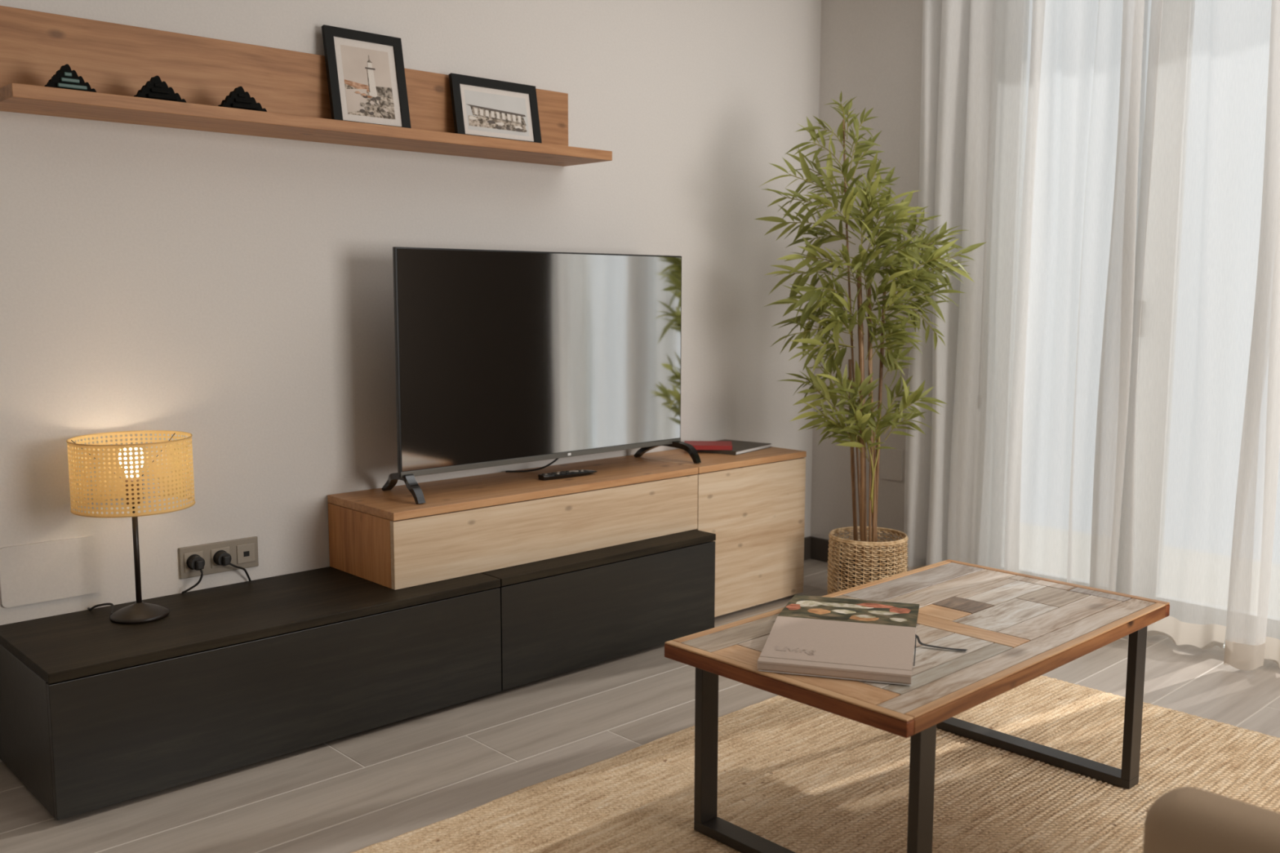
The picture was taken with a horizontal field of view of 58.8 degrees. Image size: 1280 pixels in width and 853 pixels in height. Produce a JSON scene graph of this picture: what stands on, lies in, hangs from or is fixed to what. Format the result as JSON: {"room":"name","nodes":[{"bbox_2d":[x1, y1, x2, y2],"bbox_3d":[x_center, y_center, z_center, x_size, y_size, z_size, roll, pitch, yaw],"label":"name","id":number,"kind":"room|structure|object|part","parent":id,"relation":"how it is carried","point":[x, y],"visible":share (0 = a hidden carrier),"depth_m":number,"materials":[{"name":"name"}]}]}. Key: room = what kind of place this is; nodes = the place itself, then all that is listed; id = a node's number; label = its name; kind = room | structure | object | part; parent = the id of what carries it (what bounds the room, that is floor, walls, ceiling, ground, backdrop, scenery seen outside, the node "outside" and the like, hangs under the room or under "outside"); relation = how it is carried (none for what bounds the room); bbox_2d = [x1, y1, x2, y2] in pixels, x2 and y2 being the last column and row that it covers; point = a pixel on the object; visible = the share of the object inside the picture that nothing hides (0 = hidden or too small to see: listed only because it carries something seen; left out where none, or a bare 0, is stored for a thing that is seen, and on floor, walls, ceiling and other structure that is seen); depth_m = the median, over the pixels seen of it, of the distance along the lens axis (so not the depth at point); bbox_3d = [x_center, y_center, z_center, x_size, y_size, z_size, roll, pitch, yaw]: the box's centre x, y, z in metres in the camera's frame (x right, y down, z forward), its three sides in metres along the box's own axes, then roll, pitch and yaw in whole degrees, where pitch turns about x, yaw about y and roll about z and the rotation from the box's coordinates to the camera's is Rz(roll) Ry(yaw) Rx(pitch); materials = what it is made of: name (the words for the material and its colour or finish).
{"room":"living room","nodes":[
{"label":"living room","id":0,"kind":"room"},
{"bbox_2d":[0,0,821,762],"bbox_3d":[-1.170,-0.458,2.998,5.310,2.550,0.100,-6,9,-43],"label":"wall","id":1,"kind":"structure","parent":0,"point":[233,292],"depth_m":3.21,"materials":[{"name":"paint"}]},
{"bbox_2d":[0,535,100,608],"bbox_3d":[-1.437,0.352,2.770,0.222,0.146,0.007,-6,9,-43],"label":"cover plate","id":2,"kind":"object","parent":1,"relation":"attached to","point":[58,569],"visible":1,"depth_m":2.76,"materials":[{"name":"paint"}]},
{"bbox_2d":[178,536,258,578],"bbox_3d":[-1.131,0.352,3.056,0.214,0.083,0.012,-6,9,-43],"label":"wall socket","id":3,"kind":"object","parent":1,"relation":"attached to","point":[243,552],"visible":0.91,"depth_m":3.05,"materials":[{"name":"beige plastic"}]},
{"bbox_2d":[182,555,204,593],"bbox_3d":[-1.172,0.391,2.985,0.057,0.097,0.040,-6,9,-43],"label":"plug","id":4,"kind":"object","parent":3,"relation":"attached to","point":[196,562],"visible":1,"depth_m":2.98,"materials":[{"name":"black plastic"}]},
{"bbox_3d":[-1.175,0.405,2.980,0.057,0.071,0.012,0,7,-3],"label":"cord","id":5,"kind":"part","parent":4,"relation":"part of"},
{"bbox_2d":[214,551,250,581],"bbox_3d":[-1.091,0.382,3.063,0.099,0.096,0.042,-6,9,-43],"label":"plug","id":6,"kind":"object","parent":3,"relation":"attached to","point":[221,557],"visible":1,"depth_m":3.03,"materials":[{"name":"black plastic"}]},
{"bbox_3d":[-1.079,0.393,3.072,0.016,0.071,0.084,3,7,22],"label":"cord","id":7,"kind":"part","parent":6,"relation":"part of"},
{"bbox_2d":[0,5,612,166],"bbox_3d":[-0.791,-0.895,3.068,1.710,0.232,0.237,-6,9,-43],"label":"wall shelf","id":8,"kind":"object","parent":1,"relation":"attached to","point":[116,60],"visible":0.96,"depth_m":2.87,"materials":[{"name":"brown wood"}]},
{"bbox_2d":[44,63,96,92],"bbox_3d":[-1.291,-0.783,2.572,0.108,0.067,0.054,-6,9,-43],"label":"ornament","id":9,"kind":"object","parent":8,"relation":"on","point":[64,77],"visible":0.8,"depth_m":2.55,"materials":[{"name":"black"}]},
{"bbox_2d":[133,75,186,102],"bbox_3d":[-1.145,-0.799,2.708,0.120,0.067,0.054,-6,9,-43],"label":"ornament","id":10,"kind":"object","parent":8,"relation":"on","point":[154,88],"visible":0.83,"depth_m":2.69,"materials":[{"name":"black"}]},
{"bbox_2d":[217,86,266,111],"bbox_3d":[-0.996,-0.816,2.847,0.120,0.067,0.054,-6,9,-43],"label":"ornament","id":11,"kind":"object","parent":8,"relation":"on","point":[238,98],"visible":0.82,"depth_m":2.83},
{"bbox_2d":[321,24,411,128],"bbox_3d":[-0.762,-0.962,3.180,0.241,0.283,0.062,-6,9,-43],"label":"picture frame","id":12,"kind":"object","parent":8,"relation":"on","point":[366,71],"visible":0.98,"depth_m":3.17,"materials":[{"name":"black wood"}]},
{"bbox_2d":[340,44,395,119],"bbox_3d":[-0.760,-0.962,3.178,0.149,0.190,0.035,-6,9,-43],"label":"print","id":13,"kind":"object","parent":12,"relation":"attached to","point":[367,72],"depth_m":3.18},
{"bbox_2d":[448,72,542,142],"bbox_3d":[-0.438,-0.958,3.479,0.316,0.206,0.048,-6,9,-43],"label":"picture frame","id":14,"kind":"object","parent":8,"relation":"on","point":[482,107],"visible":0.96,"depth_m":3.47,"materials":[{"name":"black wood"}]},
{"bbox_2d":[463,89,528,136],"bbox_3d":[-0.437,-0.958,3.478,0.230,0.118,0.020,-6,9,-43],"label":"print","id":15,"kind":"object","parent":14,"relation":"attached to","point":[486,113],"depth_m":3.47},
{"bbox_2d":[804,536,810,559],"bbox_3d":[0.539,0.534,4.655,0.498,0.095,0.012,-6,9,-43],"label":"baseboard","id":16,"kind":"structure","parent":1,"relation":"attached to","point":[806,540],"depth_m":4.80,"materials":[{"name":"black wood"}]},
{"bbox_2d":[0,559,1279,852],"bbox_3d":[0.571,0.998,1.298,5.110,0.030,5.000,-6,9,-43],"label":"floor","id":17,"kind":"structure","parent":0,"point":[355,792],"depth_m":2.78,"materials":[{"name":"wood"}]},
{"bbox_2d":[0,566,501,821],"bbox_3d":[-0.963,0.615,2.938,1.157,0.335,0.453,-6,9,-43],"label":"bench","id":18,"kind":"object","parent":17,"relation":"on","point":[97,712],"visible":0.89,"depth_m":2.69,"materials":[{"name":"black wood"}]},
{"bbox_3d":[-1.386,0.665,2.558,0.017,0.298,0.431,-6,9,-43],"label":"panel","id":19,"kind":"part","parent":18,"relation":"part of","materials":[{"name":"black wood"}]},
{"bbox_2d":[66,430,195,623],"bbox_3d":[-1.226,0.245,2.755,0.275,0.442,0.288,-6,9,-43],"label":"table lamp","id":20,"kind":"object","parent":18,"relation":"on","point":[126,461],"visible":1,"depth_m":2.65,"materials":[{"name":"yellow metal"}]},
{"bbox_3d":[-1.325,0.450,2.816,0.109,0.019,0.036,5,8,33],"label":"cord","id":21,"kind":"part","parent":20,"relation":"part of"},
{"bbox_3d":[-1.222,0.110,2.734,0.273,0.166,0.273,-6,9,-43],"label":"lamp shade","id":22,"kind":"part","parent":20,"relation":"part of","materials":[{"name":"brown wicker"}]},
{"bbox_3d":[-1.222,0.085,2.731,0.060,0.080,0.060,-6,9,-43],"label":"bulb","id":23,"kind":"part","parent":20,"relation":"part of","materials":[{"name":"beige glass"}]},
{"bbox_2d":[124,479,143,506],"bbox_3d":[-1.222,0.157,2.739,0.042,0.066,0.042,-6,9,-43],"label":"bulb socket","id":24,"kind":"object","parent":20,"relation":"attached to","point":[137,480],"depth_m":2.72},
{"bbox_3d":[-0.963,0.460,2.919,1.157,0.022,0.453,-6,9,-43],"label":"panel","id":25,"kind":"part","parent":18,"relation":"part of","materials":[{"name":"black wood"}]},
{"bbox_2d":[327,456,697,590],"bbox_3d":[-0.352,0.270,3.537,1.160,0.210,0.361,-6,9,-43],"label":"base cabinet","id":26,"kind":"object","parent":18,"relation":"on","point":[465,526],"visible":1,"depth_m":3.30,"materials":[{"name":"beige wood"}]},
{"bbox_3d":[-0.775,0.327,3.157,0.017,0.186,0.339,-6,9,-43],"label":"panel","id":27,"kind":"part","parent":26,"relation":"part of","materials":[{"name":"brown wood"}]},
{"bbox_3d":[-0.351,0.177,3.526,1.160,0.022,0.361,-6,9,-43],"label":"panel","id":28,"kind":"part","parent":26,"relation":"part of","materials":[{"name":"brown wood"}]},
{"bbox_2d":[381,246,701,504],"bbox_3d":[-0.298,-0.191,3.558,1.125,0.702,0.294,-6,9,-43],"label":"television","id":29,"kind":"object","parent":26,"relation":"on","point":[503,357],"visible":1,"depth_m":3.45,"materials":[{"name":"black plastic"}]},
{"bbox_2d":[537,469,596,480],"bbox_3d":[-0.227,0.150,3.587,0.206,0.017,0.044,-5,9,-39],"label":"remote control","id":30,"kind":"object","parent":26,"relation":"on","point":[570,473],"visible":1,"depth_m":3.56,"materials":[{"name":"black plastic"}]},
{"bbox_2d":[480,529,715,690],"bbox_3d":[-0.222,0.534,3.628,0.869,0.335,0.453,-6,9,-43],"label":"cabinet","id":31,"kind":"object","parent":17,"relation":"on","point":[563,614],"visible":0.74,"depth_m":3.42,"materials":[{"name":"black wood"}]},
{"bbox_3d":[-0.222,0.379,3.609,0.869,0.022,0.453,-6,9,-43],"label":"panel","id":32,"kind":"part","parent":31,"relation":"part of","materials":[{"name":"black wood"}]},
{"bbox_2d":[626,446,806,617],"bbox_3d":[0.281,0.368,4.146,0.569,0.545,0.361,-6,9,-43],"label":"base cabinet","id":33,"kind":"object","parent":17,"relation":"on","point":[753,502],"visible":0.58,"depth_m":4.03,"materials":[{"name":"beige wood"}]},
{"bbox_3d":[0.281,0.108,4.115,0.569,0.022,0.361,-6,9,-43],"label":"panel","id":34,"kind":"part","parent":33,"relation":"part of","materials":[{"name":"brown wood"}]},
{"bbox_2d":[696,439,771,455],"bbox_3d":[0.335,0.077,4.229,0.205,0.014,0.266,5,8,35],"label":"book","id":35,"kind":"object","parent":33,"relation":"on","point":[739,447],"visible":0.59,"depth_m":4.18,"materials":[{"name":"paper"}]},
{"bbox_2d":[684,440,732,449],"bbox_3d":[0.249,0.069,4.159,0.174,0.016,0.125,1,7,3],"label":"book","id":36,"kind":"object","parent":35,"relation":"on","point":[698,445],"visible":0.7,"depth_m":4.11,"materials":[{"name":"paper"}]},
{"bbox_3d":[0.397,0.389,4.024,0.569,0.507,0.018,-6,9,-43],"label":"door","id":37,"kind":"part","parent":33,"relation":"part of","materials":[{"name":"brown wood"}]},
{"bbox_2d":[351,675,1279,852],"bbox_3d":[0.582,0.886,2.061,2.688,0.011,1.913,-6,9,-43],"label":"jute rug","id":38,"kind":"object","parent":17,"relation":"on","point":[799,777],"visible":0.7,"depth_m":2.58,"materials":[{"name":"beige wicker"}]},
{"bbox_2d":[664,559,1169,852],"bbox_3d":[0.627,0.623,2.461,1.052,0.415,0.574,-6,9,-43],"label":"coffee table","id":39,"kind":"object","parent":38,"relation":"on","point":[1015,628],"visible":0.93,"depth_m":2.34,"materials":[{"name":"brown wood"}]},
{"bbox_3d":[0.138,0.643,2.357,0.050,0.358,0.020,-6,9,-43],"label":"leg","id":40,"kind":"part","parent":39,"relation":"part of","materials":[{"name":"black metal"}]},
{"bbox_3d":[0.314,0.853,2.192,0.050,0.020,0.536,-6,9,-43],"label":"leg frame","id":41,"kind":"part","parent":39,"relation":"part of","materials":[{"name":"black metal"}]},
{"bbox_3d":[0.252,0.460,2.087,0.021,0.004,0.573,-6,9,-43],"label":"edge trim","id":42,"kind":"part","parent":39,"relation":"part of","materials":[{"name":"brown wood"}]},
{"bbox_3d":[0.439,0.395,2.636,1.007,0.004,0.021,-6,9,-43],"label":"edge trim","id":43,"kind":"part","parent":39,"relation":"part of","materials":[{"name":"brown wood"}]},
{"bbox_2d":[757,594,967,685],"bbox_3d":[0.469,0.414,2.305,0.378,0.035,0.527,2,7,15],"label":"book","id":44,"kind":"object","parent":39,"relation":"on","point":[824,637],"visible":1,"depth_m":2.21,"materials":[{"name":"paper"}]},
{"bbox_3d":[0.330,0.389,2.448,0.033,0.007,0.072,1,7,5],"label":"printed dish","id":45,"kind":"part","parent":44,"relation":"part of","materials":[{"name":"red paper"}]},
{"bbox_3d":[0.367,0.389,2.496,0.078,0.008,0.061,-6,9,-43],"label":"printed dish","id":46,"kind":"part","parent":44,"relation":"part of","materials":[{"name":"white paper"}]},
{"bbox_3d":[0.380,0.391,2.409,0.054,0.007,0.052,-6,9,-43],"label":"printed dish","id":47,"kind":"part","parent":44,"relation":"part of","materials":[{"name":"orange paper"}]},
{"bbox_3d":[0.391,0.394,2.342,0.085,0.002,0.025,2,7,17],"label":"printed dish","id":48,"kind":"part","parent":44,"relation":"part of","materials":[{"name":"paper"}]},
{"bbox_3d":[0.438,0.390,2.541,0.085,0.003,0.026,2,7,15],"label":"printed dish","id":49,"kind":"part","parent":44,"relation":"part of","materials":[{"name":"paper"}]},
{"bbox_3d":[0.433,0.393,2.413,0.042,0.005,0.048,-6,9,-43],"label":"printed dish","id":50,"kind":"part","parent":44,"relation":"part of","materials":[{"name":"white paper"}]},
{"bbox_3d":[0.451,0.392,2.484,0.124,0.005,0.048,2,7,12],"label":"printed dish","id":51,"kind":"part","parent":44,"relation":"part of","materials":[{"name":"white paper"}]},
{"bbox_3d":[0.460,0.396,2.344,0.060,0.006,0.062,-6,9,-43],"label":"printed dish","id":52,"kind":"part","parent":44,"relation":"part of","materials":[{"name":"orange paper"}]},
{"bbox_3d":[0.468,0.396,2.363,0.035,0.003,0.040,-6,9,-43],"label":"printed dish","id":53,"kind":"part","parent":44,"relation":"part of","materials":[{"name":"white paper"}]},
{"bbox_3d":[0.519,0.394,2.490,0.056,0.005,0.081,-6,9,-43],"label":"printed dish","id":54,"kind":"part","parent":44,"relation":"part of","materials":[{"name":"red paper"}]},
{"bbox_3d":[0.513,0.395,2.412,0.052,0.004,0.056,-6,9,-43],"label":"printed dish","id":55,"kind":"part","parent":44,"relation":"part of","materials":[{"name":"white paper"}]},
{"bbox_3d":[0.531,0.397,2.339,0.037,0.004,0.038,-6,9,-43],"label":"printed dish","id":56,"kind":"part","parent":44,"relation":"part of","materials":[{"name":"white paper"}]},
{"bbox_3d":[0.558,0.396,2.439,0.043,0.007,0.072,2,7,17],"label":"printed dish","id":57,"kind":"part","parent":44,"relation":"part of","materials":[{"name":"red paper"}]},
{"bbox_3d":[0.490,0.689,1.984,0.050,0.358,0.020,-6,9,-43],"label":"leg","id":58,"kind":"part","parent":39,"relation":"part of","materials":[{"name":"black metal"}]},
{"bbox_3d":[0.817,0.443,2.237,1.007,0.004,0.021,-6,9,-43],"label":"edge trim","id":59,"kind":"part","parent":39,"relation":"part of","materials":[{"name":"brown wood"}]},
{"bbox_3d":[0.941,0.785,2.776,0.050,0.020,0.536,-6,9,-43],"label":"leg frame","id":60,"kind":"part","parent":39,"relation":"part of","materials":[{"name":"black metal"}]},
{"bbox_3d":[1.004,0.378,2.787,0.021,0.004,0.573,-6,9,-43],"label":"edge trim","id":61,"kind":"part","parent":39,"relation":"part of","materials":[{"name":"brown wood"}]},
{"bbox_3d":[1.117,0.620,2.567,0.050,0.358,0.020,-6,9,-43],"label":"leg","id":62,"kind":"part","parent":39,"relation":"part of","materials":[{"name":"black metal"}]},
{"bbox_2d":[826,526,908,595],"bbox_3d":[0.812,0.517,4.059,0.280,0.271,0.282,6,9,40],"label":"seagrass basket","id":63,"kind":"object","parent":17,"relation":"on","point":[833,539],"visible":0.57,"depth_m":3.96,"materials":[{"name":"wicker"}]},
{"bbox_2d":[754,91,986,589],"bbox_3d":[0.793,-0.245,3.927,0.797,1.799,0.348,0,7,-3],"label":"bamboo plant","id":64,"kind":"object","parent":63,"relation":"in","point":[864,415],"visible":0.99,"depth_m":3.91,"materials":[{"name":"green plant"}]},
{"bbox_3d":[0.812,0.569,4.065,0.210,0.150,0.210,-6,9,-43],"label":"pot","id":65,"kind":"part","parent":64,"relation":"part of","materials":[{"name":"beige wicker"}]},
{"bbox_2d":[1142,786,1279,852],"bbox_3d":[1.250,0.574,1.363,0.945,0.800,0.920,-6,9,-43],"label":"armchair","id":66,"kind":"object","parent":17,"relation":"on","point":[1184,820],"visible":1,"depth_m":1.32,"materials":[{"name":"beige fabric"}]},
{"bbox_2d":[810,0,923,552],"bbox_3d":[2.481,-0.441,2.927,0.121,2.550,5.000,-6,9,-43],"label":"wall","id":67,"kind":"structure","parent":0,"point":[871,50],"depth_m":4.50,"materials":[{"name":"paint"}]},
{"bbox_2d":[808,536,901,573],"bbox_3d":[0.974,0.546,4.565,0.012,0.095,0.740,-6,9,-43],"label":"baseboard","id":68,"kind":"structure","parent":67,"relation":"attached to","point":[820,547],"depth_m":4.78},
{"bbox_2d":[879,448,902,480],"bbox_3d":[0.995,0.150,4.500,0.006,0.122,0.103,-6,9,-43],"label":"cover plate","id":69,"kind":"object","parent":67,"relation":"attached to","point":[891,460],"visible":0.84,"depth_m":4.50,"materials":[{"name":"paint"}]},
{"bbox_3d":[0.584,-1.525,1.004,5.330,0.050,5.200,-6,9,-43],"label":"ceiling","id":70,"kind":"structure","parent":0,"visible":0},
{"bbox_3d":[1.554,-1.781,3.546,0.070,0.040,2.200,-6,9,-43],"label":"rail","id":71,"kind":"object","parent":70,"relation":"attached to","visible":0},
{"bbox_2d":[903,0,1123,586],"bbox_3d":[1.303,-0.575,3.935,0.127,2.448,0.835,-6,9,-43],"label":"sheer curtain","id":72,"kind":"object","parent":71,"relation":"hanging from","point":[1020,99],"visible":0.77,"depth_m":3.95,"materials":[{"name":"fabric"}]},
{"bbox_2d":[1089,0,1271,648],"bbox_3d":[1.721,-0.517,3.462,0.610,2.448,0.105,7,9,44],"label":"sheer curtain","id":73,"kind":"object","parent":71,"relation":"hanging from","point":[1185,230],"visible":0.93,"depth_m":3.54,"materials":[{"name":"fabric"}]},
{"bbox_2d":[1223,0,1279,671],"bbox_3d":[1.920,-0.487,3.207,0.169,2.448,0.320,-6,9,-43],"label":"sheer curtain","id":74,"kind":"object","parent":71,"relation":"hanging from","point":[1252,634],"visible":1,"depth_m":3.31,"materials":[{"name":"fabric"}]}
]}

